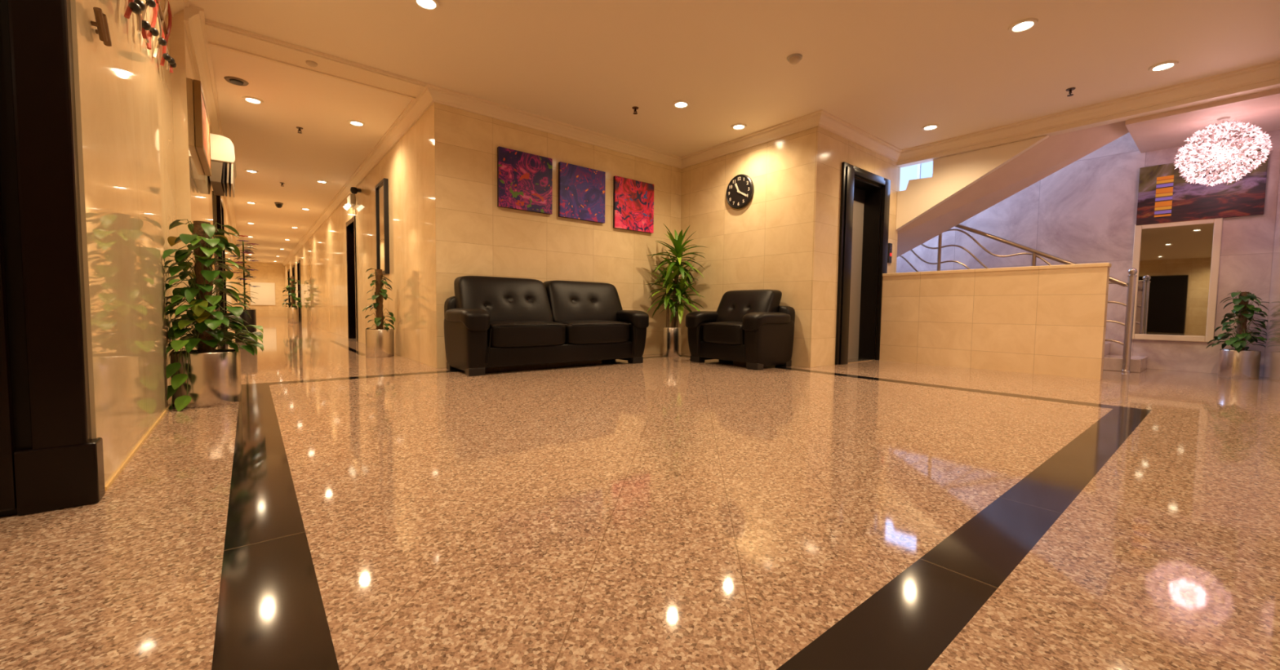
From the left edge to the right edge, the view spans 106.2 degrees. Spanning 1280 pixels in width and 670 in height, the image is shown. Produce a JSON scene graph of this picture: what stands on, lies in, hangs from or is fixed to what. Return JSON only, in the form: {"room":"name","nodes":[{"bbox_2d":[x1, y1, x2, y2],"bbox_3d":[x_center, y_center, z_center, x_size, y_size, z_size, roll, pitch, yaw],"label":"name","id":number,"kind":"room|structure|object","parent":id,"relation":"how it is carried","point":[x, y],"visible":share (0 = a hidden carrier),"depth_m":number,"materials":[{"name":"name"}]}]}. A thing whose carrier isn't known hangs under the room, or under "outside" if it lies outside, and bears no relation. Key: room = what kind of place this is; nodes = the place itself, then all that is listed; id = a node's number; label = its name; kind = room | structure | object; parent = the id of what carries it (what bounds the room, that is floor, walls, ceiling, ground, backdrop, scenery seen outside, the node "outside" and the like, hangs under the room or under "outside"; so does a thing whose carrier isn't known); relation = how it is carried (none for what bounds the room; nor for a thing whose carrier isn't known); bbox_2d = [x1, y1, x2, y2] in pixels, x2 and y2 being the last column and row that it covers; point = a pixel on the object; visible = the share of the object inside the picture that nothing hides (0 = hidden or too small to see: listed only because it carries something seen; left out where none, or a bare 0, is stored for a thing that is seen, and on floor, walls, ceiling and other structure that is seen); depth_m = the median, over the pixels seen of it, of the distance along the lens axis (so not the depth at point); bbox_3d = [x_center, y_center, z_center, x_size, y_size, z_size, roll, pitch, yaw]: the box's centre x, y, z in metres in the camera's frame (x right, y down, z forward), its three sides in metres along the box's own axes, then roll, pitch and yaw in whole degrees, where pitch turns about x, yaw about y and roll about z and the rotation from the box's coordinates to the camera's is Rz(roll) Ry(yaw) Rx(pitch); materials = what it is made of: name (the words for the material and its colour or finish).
{"room":"lobby","nodes":[
{"label":"lobby","id":0,"kind":"room"},
{"bbox_2d":[0,0,31,517],"bbox_3d":[-2.699,-0.759,0.440,2.800,2.560,0.040,-2,4,-39],"label":"wall","id":1,"kind":"structure","parent":0,"point":[8,172],"depth_m":1.28,"materials":[{"name":"black"}]},
{"bbox_2d":[0,177,16,511],"bbox_3d":[-1.965,-0.585,1.010,0.750,2.130,0.050,-2,4,-39],"label":"door","id":2,"kind":"structure","parent":1,"relation":"in","point":[7,437],"depth_m":1.27,"materials":[{"name":"brown wood"}]},
{"bbox_2d":[7,0,91,448],"bbox_3d":[-1.620,-0.866,1.299,0.102,2.370,0.057,-2,4,-39],"label":"trim","id":3,"kind":"structure","parent":1,"relation":"attached to","point":[40,31],"depth_m":1.31,"materials":[{"name":"brown wood"}]},
{"bbox_2d":[13,437,105,515],"bbox_3d":[-1.645,0.398,1.367,0.150,0.178,0.083,-2,4,-39],"label":"trim","id":4,"kind":"structure","parent":1,"relation":"attached to","point":[47,479],"depth_m":1.34,"materials":[{"name":"brown wood"}]},
{"bbox_2d":[70,0,240,486],"bbox_3d":[-10.502,-1.487,12.207,0.270,2.560,28.100,-2,4,-39],"label":"wall","id":5,"kind":"structure","parent":0,"point":[140,170],"depth_m":1.92,"materials":[{"name":"stone"}]},
{"bbox_2d":[90,7,111,46],"bbox_3d":[-1.710,-0.977,1.522,0.028,0.088,0.142,-2,4,-39],"label":"wall bracket","id":6,"kind":"object","parent":5,"relation":"attached to","point":[101,23],"visible":1,"depth_m":1.51,"materials":[{"name":"brown metal"}]},
{"bbox_2d":[104,403,171,491],"bbox_3d":[-2.371,0.418,2.370,0.006,0.012,2.300,-2,4,-39],"label":"baseboard","id":7,"kind":"structure","parent":5,"relation":"attached to","point":[121,468],"depth_m":1.82,"materials":[{"name":"brown"}]},
{"bbox_2d":[124,0,176,73],"bbox_3d":[-2.395,-1.699,2.364,0.061,0.886,1.450,-2,4,-39],"label":"wall sculpture","id":8,"kind":"object","parent":5,"relation":"attached to","point":[138,7],"visible":1,"depth_m":2.39,"materials":[{"name":"red"}]},
{"bbox_2d":[168,0,189,17],"bbox_3d":[-2.296,-2.078,2.259,0.100,0.110,2.320,-2,4,-39],"label":"trim","id":9,"kind":"structure","parent":5,"relation":"attached to","point":[175,6],"depth_m":3.10,"materials":[{"name":"beige paint"}]},
{"bbox_2d":[192,79,211,176],"bbox_3d":[-3.687,-1.706,4.055,0.044,0.500,1.060,-2,4,-39],"label":"framed picture","id":10,"kind":"object","parent":5,"relation":"attached to","point":[202,122],"visible":1,"depth_m":3.75,"materials":[{"name":"gold metal"}]},
{"bbox_2d":[183,4,242,261],"bbox_3d":[-10.708,-2.743,12.707,0.100,0.110,24.540,-2,4,-39],"label":"trim","id":11,"kind":"structure","parent":5,"relation":"attached to","point":[194,20],"depth_m":3.92,"materials":[{"name":"beige paint"}]},
{"bbox_2d":[216,195,227,349],"bbox_3d":[-5.651,-0.840,6.501,0.041,2.000,0.980,-2,4,-39],"label":"door","id":12,"kind":"structure","parent":5,"relation":"in","point":[220,205],"depth_m":6.15,"materials":[{"name":"brown wood"}]},
{"bbox_2d":[209,133,236,197],"bbox_3d":[-4.428,-1.776,5.100,0.214,0.460,0.820,-2,4,-39],"label":"wall lamp","id":13,"kind":"object","parent":5,"relation":"attached to","point":[224,173],"visible":0.89,"depth_m":4.81,"materials":[{"name":"white glass"}]},
{"bbox_2d":[305,60,317,67],"bbox_3d":[-2.659,-2.202,3.892,0.116,0.045,0.116,-2,4,-39],"label":"smoke detector","id":14,"kind":"object","parent":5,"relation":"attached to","point":[312,64],"visible":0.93,"depth_m":3.87,"materials":[{"name":"grey plastic"}]},
{"bbox_2d":[240,262,285,316],"bbox_3d":[-17.931,-2.149,22.834,2.160,2.560,0.200,-2,4,-39],"label":"wall","id":15,"kind":"structure","parent":0,"point":[270,273],"depth_m":22.88,"materials":[{"name":"beige stone"}]},
{"bbox_2d":[249,282,275,305],"bbox_3d":[-17.861,-1.948,22.747,0.930,1.070,0.035,-2,4,-39],"label":"notice board","id":16,"kind":"object","parent":15,"relation":"attached to","point":[265,291],"visible":1,"depth_m":22.74,"materials":[{"name":"white"}]},
{"bbox_2d":[287,307,298,323],"bbox_3d":[-11.254,-0.645,15.585,0.300,0.500,0.300,-2,4,-39],"label":"planter","id":17,"kind":"object","parent":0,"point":[292,313],"depth_m":15.47,"materials":[{"name":"silver metal"}]},
{"bbox_2d":[284,102,436,368],"bbox_3d":[-9.843,-1.596,14.415,0.240,2.560,25.499,-2,4,-39],"label":"wall","id":18,"kind":"structure","parent":0,"point":[409,166],"depth_m":5.72,"materials":[{"name":"stone"}]},
{"bbox_2d":[287,269,290,307],"bbox_3d":[-15.071,-1.772,20.797,0.205,2.097,0.996,-2,4,-39],"label":"door","id":19,"kind":"structure","parent":18,"relation":"in","point":[288,270],"depth_m":21.04,"materials":[{"name":"brown wood"}]},
{"bbox_2d":[292,264,295,303],"bbox_3d":[-13.306,-1.633,18.628,0.205,2.097,0.996,-2,4,-39],"label":"door","id":20,"kind":"structure","parent":18,"relation":"in","point":[293,266],"depth_m":18.64,"materials":[{"name":"brown wood"}]},
{"bbox_2d":[297,260,301,322],"bbox_3d":[-11.730,-1.510,16.691,0.205,2.097,0.996,-2,4,-39],"label":"door","id":21,"kind":"structure","parent":18,"relation":"in","point":[298,262],"depth_m":16.95,"materials":[{"name":"brown wood"}]},
{"bbox_2d":[342,194,355,210],"bbox_3d":[-4.713,-2.143,7.774,0.139,0.229,0.320,-2,4,-39],"label":"emergency light","id":22,"kind":"object","parent":18,"relation":"attached to","point":[351,198],"visible":0.99,"depth_m":7.68,"materials":[{"name":"grey plastic"}]},
{"bbox_2d":[346,215,357,341],"bbox_3d":[-4.796,-0.931,8.171,0.205,2.027,0.896,-2,4,-39],"label":"door","id":23,"kind":"structure","parent":18,"relation":"in","point":[351,258],"depth_m":8.42,"materials":[{"name":"brown wood"}]},
{"bbox_2d":[350,186,360,194],"bbox_3d":[-4.303,-2.180,7.267,0.140,0.110,0.100,-2,4,-39],"label":"camera","id":24,"kind":"object","parent":18,"relation":"attached to","point":[353,190],"visible":1,"depth_m":7.23,"materials":[{"name":"black plastic"}]},
{"bbox_2d":[281,84,434,266],"bbox_3d":[-9.549,-2.783,13.738,0.100,0.110,24.400,-2,4,-39],"label":"trim","id":25,"kind":"structure","parent":18,"relation":"attached to","point":[416,108],"depth_m":6.03,"materials":[{"name":"beige paint"}]},
{"bbox_2d":[375,177,389,275],"bbox_3d":[-3.276,-1.349,6.104,0.050,1.160,0.520,-2,4,-39],"label":"framed mirror","id":26,"kind":"object","parent":18,"relation":"attached to","point":[382,230],"visible":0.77,"depth_m":6.05,"materials":[{"name":"black mirror"}]},
{"bbox_2d":[365,328,394,357],"bbox_3d":[-3.010,0.088,5.560,0.290,0.315,0.290,-2,4,-39],"label":"planter","id":27,"kind":"object","parent":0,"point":[380,343],"depth_m":5.44,"materials":[{"name":"silver metal"}]},
{"bbox_2d":[434,102,681,368],"bbox_3d":[-0.664,-1.007,5.591,3.338,2.560,0.200,-2,4,-39],"label":"wall","id":28,"kind":"structure","parent":0,"point":[475,236],"depth_m":5.09,"materials":[{"name":"beige stone"}]},
{"bbox_2d":[204,18,426,99],"bbox_3d":[-2.579,-2.210,3.943,1.450,0.032,0.380,-2,4,-39],"label":"trim","id":29,"kind":"structure","parent":28,"relation":"attached to","point":[220,35],"depth_m":3.84,"materials":[{"name":"beige paint"}]},
{"bbox_2d":[497,146,552,214],"bbox_3d":[-1.183,-1.585,4.973,0.595,0.585,0.044,-2,4,-39],"label":"canvas painting","id":30,"kind":"object","parent":28,"relation":"attached to","point":[524,180],"visible":1,"depth_m":4.94,"materials":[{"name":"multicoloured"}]},
{"bbox_2d":[426,83,681,168],"bbox_3d":[-0.671,-2.220,5.315,3.240,0.110,0.100,-2,4,-39],"label":"trim","id":31,"kind":"structure","parent":28,"relation":"attached to","point":[442,95],"depth_m":5.04,"materials":[{"name":"beige paint"}]},
{"bbox_2d":[558,161,605,223],"bbox_3d":[-0.648,-1.591,5.409,0.595,0.585,0.044,-2,4,-39],"label":"canvas painting","id":32,"kind":"object","parent":28,"relation":"attached to","point":[581,189],"visible":1,"depth_m":5.37,"materials":[{"name":"purple fabric"}]},
{"bbox_2d":[613,175,653,233],"bbox_3d":[-0.072,-1.583,5.878,0.600,0.605,0.044,-2,4,-39],"label":"canvas painting","id":33,"kind":"object","parent":28,"relation":"attached to","point":[633,200],"visible":1,"depth_m":5.84,"materials":[{"name":"red fabric"}]},
{"bbox_2d":[0,316,1279,669],"bbox_3d":[-9.149,0.005,9.723,17.850,0.120,33.800,-2,4,-39],"label":"floor","id":34,"kind":"structure","parent":0,"point":[353,510],"depth_m":1.27,"materials":[{"name":"stone"}]},
{"bbox_2d":[169,349,241,408],"bbox_3d":[-2.531,0.246,2.810,0.304,0.305,0.304,-2,4,-39],"label":"planter","id":35,"kind":"object","parent":34,"relation":"on","point":[214,375],"depth_m":2.70,"materials":[{"name":"silver metal"}]},
{"bbox_2d":[162,219,263,411],"bbox_3d":[-2.502,-0.102,2.844,0.415,1.122,0.509,-2,4,-39],"label":"pothos","id":36,"kind":"object","parent":34,"relation":"on","point":[205,376],"visible":1,"depth_m":2.72,"materials":[{"name":"green plant"}]},
{"bbox_2d":[227,235,258,342],"bbox_3d":[-6.084,-0.701,7.394,0.400,1.616,0.400,-2,4,-39],"label":"potted plant","id":37,"kind":"object","parent":34,"relation":"on","point":[252,313],"visible":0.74,"depth_m":7.37,"materials":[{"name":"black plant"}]},
{"bbox_2d":[282,276,302,323],"bbox_3d":[-11.267,-1.143,15.531,0.505,1.500,0.622,-2,4,-39],"label":"pothos","id":38,"kind":"object","parent":34,"relation":"on","point":[293,312],"visible":1,"depth_m":15.49,"materials":[{"name":"green plant"}]},
{"bbox_2d":[362,268,395,357],"bbox_3d":[-2.995,-0.258,5.544,0.340,1.009,0.345,0,3,-18],"label":"pothos","id":39,"kind":"object","parent":34,"relation":"on","point":[380,341],"visible":1,"depth_m":5.48,"materials":[{"name":"green plant"}]},
{"bbox_2d":[444,275,648,376],"bbox_3d":[-0.872,-0.125,4.815,2.004,0.875,0.713,-2,4,-39],"label":"leather sofa","id":40,"kind":"object","parent":34,"relation":"on","point":[490,322],"visible":1,"depth_m":4.54,"materials":[{"name":"black leather"}]},
{"bbox_2d":[453,275,553,321],"bbox_3d":[-1.301,-0.321,4.622,0.908,0.475,0.374,-2,4,-39],"label":"cushion","id":41,"kind":"object","parent":40,"relation":"on","point":[505,299],"depth_m":4.52,"materials":[{"name":"black leather"}]},
{"bbox_2d":[487,320,565,347],"bbox_3d":[-1.133,-0.019,4.529,0.766,0.238,0.532,-2,4,-39],"label":"seat cushion","id":42,"kind":"object","parent":40,"relation":"on","point":[500,333],"depth_m":4.31,"materials":[{"name":"black leather"}]},
{"bbox_2d":[542,280,622,322],"bbox_3d":[-0.602,-0.342,5.189,0.908,0.475,0.374,-2,4,-39],"label":"cushion","id":43,"kind":"object","parent":40,"relation":"on","point":[568,300],"depth_m":5.04,"materials":[{"name":"black leather"}]},
{"bbox_2d":[559,320,629,344],"bbox_3d":[-0.535,-0.038,5.014,0.766,0.238,0.532,-2,4,-39],"label":"seat cushion","id":44,"kind":"object","parent":40,"relation":"on","point":[577,331],"depth_m":4.79,"materials":[{"name":"black leather"}]},
{"bbox_2d":[645,225,705,357],"bbox_3d":[0.457,-0.549,5.923,0.772,1.639,0.716,-2,4,-39],"label":"dracaena","id":45,"kind":"object","parent":34,"relation":"on","point":[672,336],"visible":0.98,"depth_m":5.90,"materials":[{"name":"green plant"}]},
{"bbox_2d":[685,289,795,370],"bbox_3d":[1.075,-0.088,5.206,0.693,0.810,1.044,-2,4,-39],"label":"leather armchair","id":46,"kind":"object","parent":34,"relation":"on","point":[751,327],"visible":1,"depth_m":4.99,"materials":[{"name":"black leather"}]},
{"bbox_2d":[702,321,744,345],"bbox_3d":[1.026,-0.026,5.170,0.512,0.238,0.576,-2,4,-39],"label":"seat cushion","id":47,"kind":"object","parent":46,"relation":"on","point":[714,333],"depth_m":4.98,"materials":[{"name":"black leather"}]},
{"bbox_2d":[715,289,782,322],"bbox_3d":[1.170,-0.291,5.271,0.374,0.410,0.725,-2,4,-39],"label":"cushion","id":48,"kind":"object","parent":46,"relation":"on","point":[733,305],"depth_m":5.16,"materials":[{"name":"black leather"}]},
{"bbox_2d":[1102,342,1147,373],"bbox_3d":[4.234,-0.304,6.362,0.685,1.200,3.430,-2,4,-39],"label":"staircase","id":49,"kind":"structure","parent":34,"relation":"on","point":[1111,362],"depth_m":5.05,"materials":[{"name":"stone"}]},
{"bbox_2d":[899,223,1137,373],"bbox_3d":[4.270,-0.728,5.806,0.072,2.105,2.436,-2,4,-39],"label":"stair railing","id":50,"kind":"object","parent":49,"relation":"attached to","point":[1131,281],"visible":0.44,"depth_m":5.31,"materials":[{"name":"silver metal"}]},
{"bbox_2d":[1206,290,1269,379],"bbox_3d":[5.719,-0.008,4.610,0.408,0.832,0.363,-2,4,-39],"label":"pothos","id":51,"kind":"object","parent":34,"relation":"on","point":[1238,362],"visible":1,"depth_m":4.55,"materials":[{"name":"green plant"}]},
{"bbox_2d":[662,327,681,357],"bbox_3d":[0.404,0.086,6.013,0.230,0.360,0.230,-2,4,-39],"label":"planter","id":52,"kind":"object","parent":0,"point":[672,336],"depth_m":5.92,"materials":[{"name":"silver metal"}]},
{"bbox_2d":[188,0,1279,263],"bbox_3d":[-9.735,-2.662,9.076,16.250,0.140,33.800,-2,4,-39],"label":"ceiling","id":53,"kind":"structure","parent":0,"point":[889,69],"depth_m":3.85,"materials":[{"name":"beige paint"}]},
{"bbox_2d":[223,75,248,86],"bbox_3d":[-3.580,-2.246,4.263,0.170,0.020,0.170,-2,4,-39],"label":"ceiling vent","id":54,"kind":"object","parent":53,"relation":"in","point":[233,80],"visible":1,"depth_m":4.24,"materials":[{"name":"brown plastic"}]},
{"bbox_2d":[244,168,258,173],"bbox_3d":[-5.766,-2.431,7.132,0.164,0.012,0.164,-2,4,-39],"label":"recessed light","id":55,"kind":"object","parent":53,"relation":"in","point":[246,170],"visible":1,"depth_m":7.11,"materials":[{"name":"white"}]},
{"bbox_2d":[241,96,263,104],"bbox_3d":[-3.749,-2.273,4.652,0.164,0.012,0.164,-2,4,-39],"label":"recessed light","id":56,"kind":"object","parent":53,"relation":"in","point":[251,100],"visible":1,"depth_m":4.64,"materials":[{"name":"white"}]},
{"bbox_2d":[274,202,283,208],"bbox_3d":[-7.029,-2.522,9.351,0.140,0.100,0.140,-2,4,-39],"label":"dome camera","id":57,"kind":"object","parent":53,"relation":"attached to","point":[278,205],"visible":1,"depth_m":9.31,"materials":[{"name":"brown plastic"}]},
{"bbox_2d":[296,126,302,133],"bbox_3d":[-3.809,-2.291,5.377,0.066,0.056,0.066,-2,4,-39],"label":"sprinkler head","id":58,"kind":"object","parent":53,"relation":"attached to","point":[297,127],"visible":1,"depth_m":5.37},
{"bbox_2d":[315,180,328,183],"bbox_3d":[-5.087,-2.452,7.683,0.164,0.012,0.164,-2,4,-39],"label":"recessed light","id":59,"kind":"object","parent":53,"relation":"in","point":[318,181],"visible":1,"depth_m":7.67,"materials":[{"name":"white"}]},
{"bbox_2d":[347,120,364,126],"bbox_3d":[-3.070,-2.294,5.204,0.164,0.012,0.164,-2,4,-39],"label":"recessed light","id":60,"kind":"object","parent":53,"relation":"in","point":[354,122],"visible":1,"depth_m":5.19,"materials":[{"name":"white"}]},
{"bbox_2d":[413,0,439,10],"bbox_3d":[-1.388,-2.161,3.121,0.164,0.012,0.164,-2,4,-39],"label":"recessed light","id":61,"kind":"object","parent":53,"relation":"in","point":[428,5],"visible":1,"depth_m":3.14,"materials":[{"name":"white"}]},
{"bbox_2d":[631,106,638,114],"bbox_3d":[-0.046,-2.207,4.727,0.066,0.056,0.066,-2,4,-39],"label":"sprinkler head","id":62,"kind":"object","parent":53,"relation":"attached to","point":[634,108],"visible":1,"depth_m":4.72},
{"bbox_2d":[672,100,689,108],"bbox_3d":[0.395,-2.218,4.620,0.164,0.012,0.164,-2,4,-39],"label":"recessed light","id":63,"kind":"object","parent":53,"relation":"in","point":[678,104],"visible":1,"depth_m":4.61,"materials":[{"name":"white"}]},
{"bbox_2d":[731,123,746,129],"bbox_3d":[1.063,-2.238,5.162,0.164,0.012,0.164,-2,4,-39],"label":"recessed light","id":64,"kind":"object","parent":53,"relation":"in","point":[738,126],"visible":1,"depth_m":5.15,"materials":[{"name":"white"}]},
{"bbox_2d":[786,53,802,64],"bbox_3d":[1.207,-2.145,3.750,0.116,0.045,0.116,-2,4,-39],"label":"smoke detector","id":65,"kind":"object","parent":53,"relation":"attached to","point":[793,59],"visible":1,"depth_m":3.72,"materials":[{"name":"grey plastic"}]},
{"bbox_2d":[921,124,939,130],"bbox_3d":[3.090,-2.209,5.110,0.164,0.012,0.164,-2,4,-39],"label":"recessed light","id":66,"kind":"object","parent":53,"relation":"in","point":[931,126],"visible":1,"depth_m":5.10,"materials":[{"name":"white"}]},
{"bbox_2d":[1008,17,1038,33],"bbox_3d":[2.624,-2.118,3.291,0.164,0.012,0.164,-2,4,-39],"label":"recessed light","id":67,"kind":"object","parent":53,"relation":"in","point":[1022,25],"visible":1,"depth_m":3.28,"materials":[{"name":"white"}]},
{"bbox_2d":[1065,87,1075,96],"bbox_3d":[3.779,-2.131,4.217,0.066,0.056,0.066,-2,4,-39],"label":"sprinkler head","id":68,"kind":"object","parent":53,"relation":"attached to","point":[1071,89],"visible":1,"depth_m":4.21},
{"bbox_2d":[1148,60,1178,71],"bbox_3d":[4.141,-2.126,3.802,0.164,0.012,0.164,-2,4,-39],"label":"recessed light","id":69,"kind":"object","parent":53,"relation":"in","point":[1165,65],"visible":1,"depth_m":3.79,"materials":[{"name":"white"}]},
{"bbox_2d":[679,126,817,367],"bbox_3d":[1.413,-0.996,5.888,0.660,2.560,1.960,-2,4,-39],"label":"wall","id":70,"kind":"structure","parent":0,"point":[766,243],"depth_m":5.43,"materials":[{"name":"beige tile"}]},
{"bbox_2d":[725,173,753,208],"bbox_3d":[1.161,-1.676,5.614,0.043,0.394,0.394,-2,4,-39],"label":"wall clock","id":71,"kind":"object","parent":70,"relation":"attached to","point":[740,190],"visible":1,"depth_m":5.60,"materials":[{"name":"black plastic"}]},
{"bbox_2d":[681,109,822,168],"bbox_3d":[1.169,-2.208,5.540,0.100,0.110,2.072,-2,4,-39],"label":"trim","id":72,"kind":"structure","parent":70,"relation":"attached to","point":[811,120],"depth_m":5.38,"materials":[{"name":"beige paint"}]},
{"bbox_2d":[809,126,900,367],"bbox_3d":[2.524,-0.963,5.522,1.918,2.560,0.013,-2,4,-39],"label":"wall","id":73,"kind":"structure","parent":0,"point":[833,149],"depth_m":5.11,"materials":[{"name":"stone"}]},
{"bbox_2d":[817,109,902,162],"bbox_3d":[2.489,-2.180,5.343,1.900,0.110,0.100,-2,4,-39],"label":"trim","id":74,"kind":"structure","parent":73,"relation":"attached to","point":[828,122],"depth_m":5.25,"materials":[{"name":"beige paint"}]},
{"bbox_2d":[835,161,890,364],"bbox_3d":[2.535,-0.784,5.644,1.115,2.190,0.263,-2,4,-39],"label":"elevator door","id":75,"kind":"structure","parent":73,"relation":"in","point":[862,207],"depth_m":5.82,"materials":[{"name":"black metal"}]},
{"bbox_2d":[887,243,892,262],"bbox_3d":[3.110,-1.019,5.970,0.080,0.240,0.026,-2,4,-39],"label":"panel","id":76,"kind":"object","parent":73,"relation":"attached to","point":[890,245],"visible":1,"depth_m":5.96,"materials":[{"name":"black plastic"}]},
{"bbox_2d":[896,60,1279,167],"bbox_3d":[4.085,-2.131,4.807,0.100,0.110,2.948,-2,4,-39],"label":"trim","id":77,"kind":"structure","parent":73,"relation":"attached to","point":[1266,72],"depth_m":4.45,"materials":[{"name":"beige paint"}]},
{"bbox_2d":[879,262,1111,379],"bbox_3d":[3.581,-0.172,5.121,0.140,1.050,2.017,-2,4,-39],"label":"wall","id":78,"kind":"structure","parent":0,"point":[1049,320],"depth_m":4.89,"materials":[{"name":"stone"}]},
{"bbox_2d":[896,128,1279,377],"bbox_3d":[4.839,-1.894,6.269,0.200,4.400,4.600,-2,4,-39],"label":"wall","id":79,"kind":"structure","parent":0,"point":[1085,211],"depth_m":5.47,"materials":[{"name":"paint"}]},
{"bbox_2d":[899,160,933,191],"bbox_3d":[4.075,-2.818,6.976,0.050,1.450,1.250,-2,4,-39],"label":"window","id":80,"kind":"structure","parent":79,"relation":"in","point":[925,170],"depth_m":7.05,"materials":[{"name":"white glass"}]},
{"bbox_2d":[1132,217,1222,342],"bbox_3d":[5.667,-0.575,5.110,0.034,1.270,0.620,-2,4,-39],"label":"wall mirror","id":81,"kind":"object","parent":79,"relation":"attached to","point":[1176,264],"visible":0.9,"depth_m":5.08,"materials":[{"name":"beige mirror"}]},
{"bbox_2d":[1136,148,1268,225],"bbox_3d":[5.759,-1.499,4.958,0.040,0.625,0.860,-2,4,-39],"label":"painting","id":82,"kind":"object","parent":79,"relation":"attached to","point":[1164,196],"visible":0.79,"depth_m":4.96,"materials":[{"name":"multicoloured"}]},
{"bbox_2d":[1124,88,1279,152],"bbox_3d":[5.388,-2.056,4.459,1.220,0.190,1.120,-2,4,-39],"label":"ceiling","id":83,"kind":"structure","parent":0,"point":[1171,129],"depth_m":4.39,"materials":[{"name":"paint"}]},
{"bbox_2d":[1173,116,1272,186],"bbox_3d":[5.259,-1.655,4.348,0.566,0.602,0.581,-2,4,-39],"label":"globe chandelier","id":84,"kind":"object","parent":83,"relation":"hanging from","point":[1220,153],"visible":1,"depth_m":4.29,"materials":[{"name":"white glass"}]},
{"bbox_2d":[1217,349,1261,379],"bbox_3d":[5.748,0.277,4.611,0.250,0.265,0.250,-2,4,-39],"label":"planter","id":85,"kind":"object","parent":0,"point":[1242,364],"depth_m":4.53,"materials":[{"name":"silver metal"}]},
{"bbox_2d":[1262,173,1279,409],"bbox_3d":[4.810,-0.823,3.448,3.450,2.560,0.200,-2,4,-39],"label":"wall","id":86,"kind":"structure","parent":0,"point":[1271,374],"depth_m":4.00,"materials":[{"name":"stone"}]},
{"bbox_3d":[2.169,-1.918,6.445,1.260,4.360,1.959,-2,4,-39],"label":"wall","id":87,"kind":"structure","parent":0,"visible":0},
{"bbox_2d":[895,120,1128,257],"bbox_3d":[4.003,-1.818,5.555,0.600,1.669,2.260,-2,4,-39],"label":"flight","id":88,"kind":"object","parent":87,"relation":"attached to","point":[962,186],"visible":0.62,"depth_m":5.49,"materials":[{"name":"paint"}]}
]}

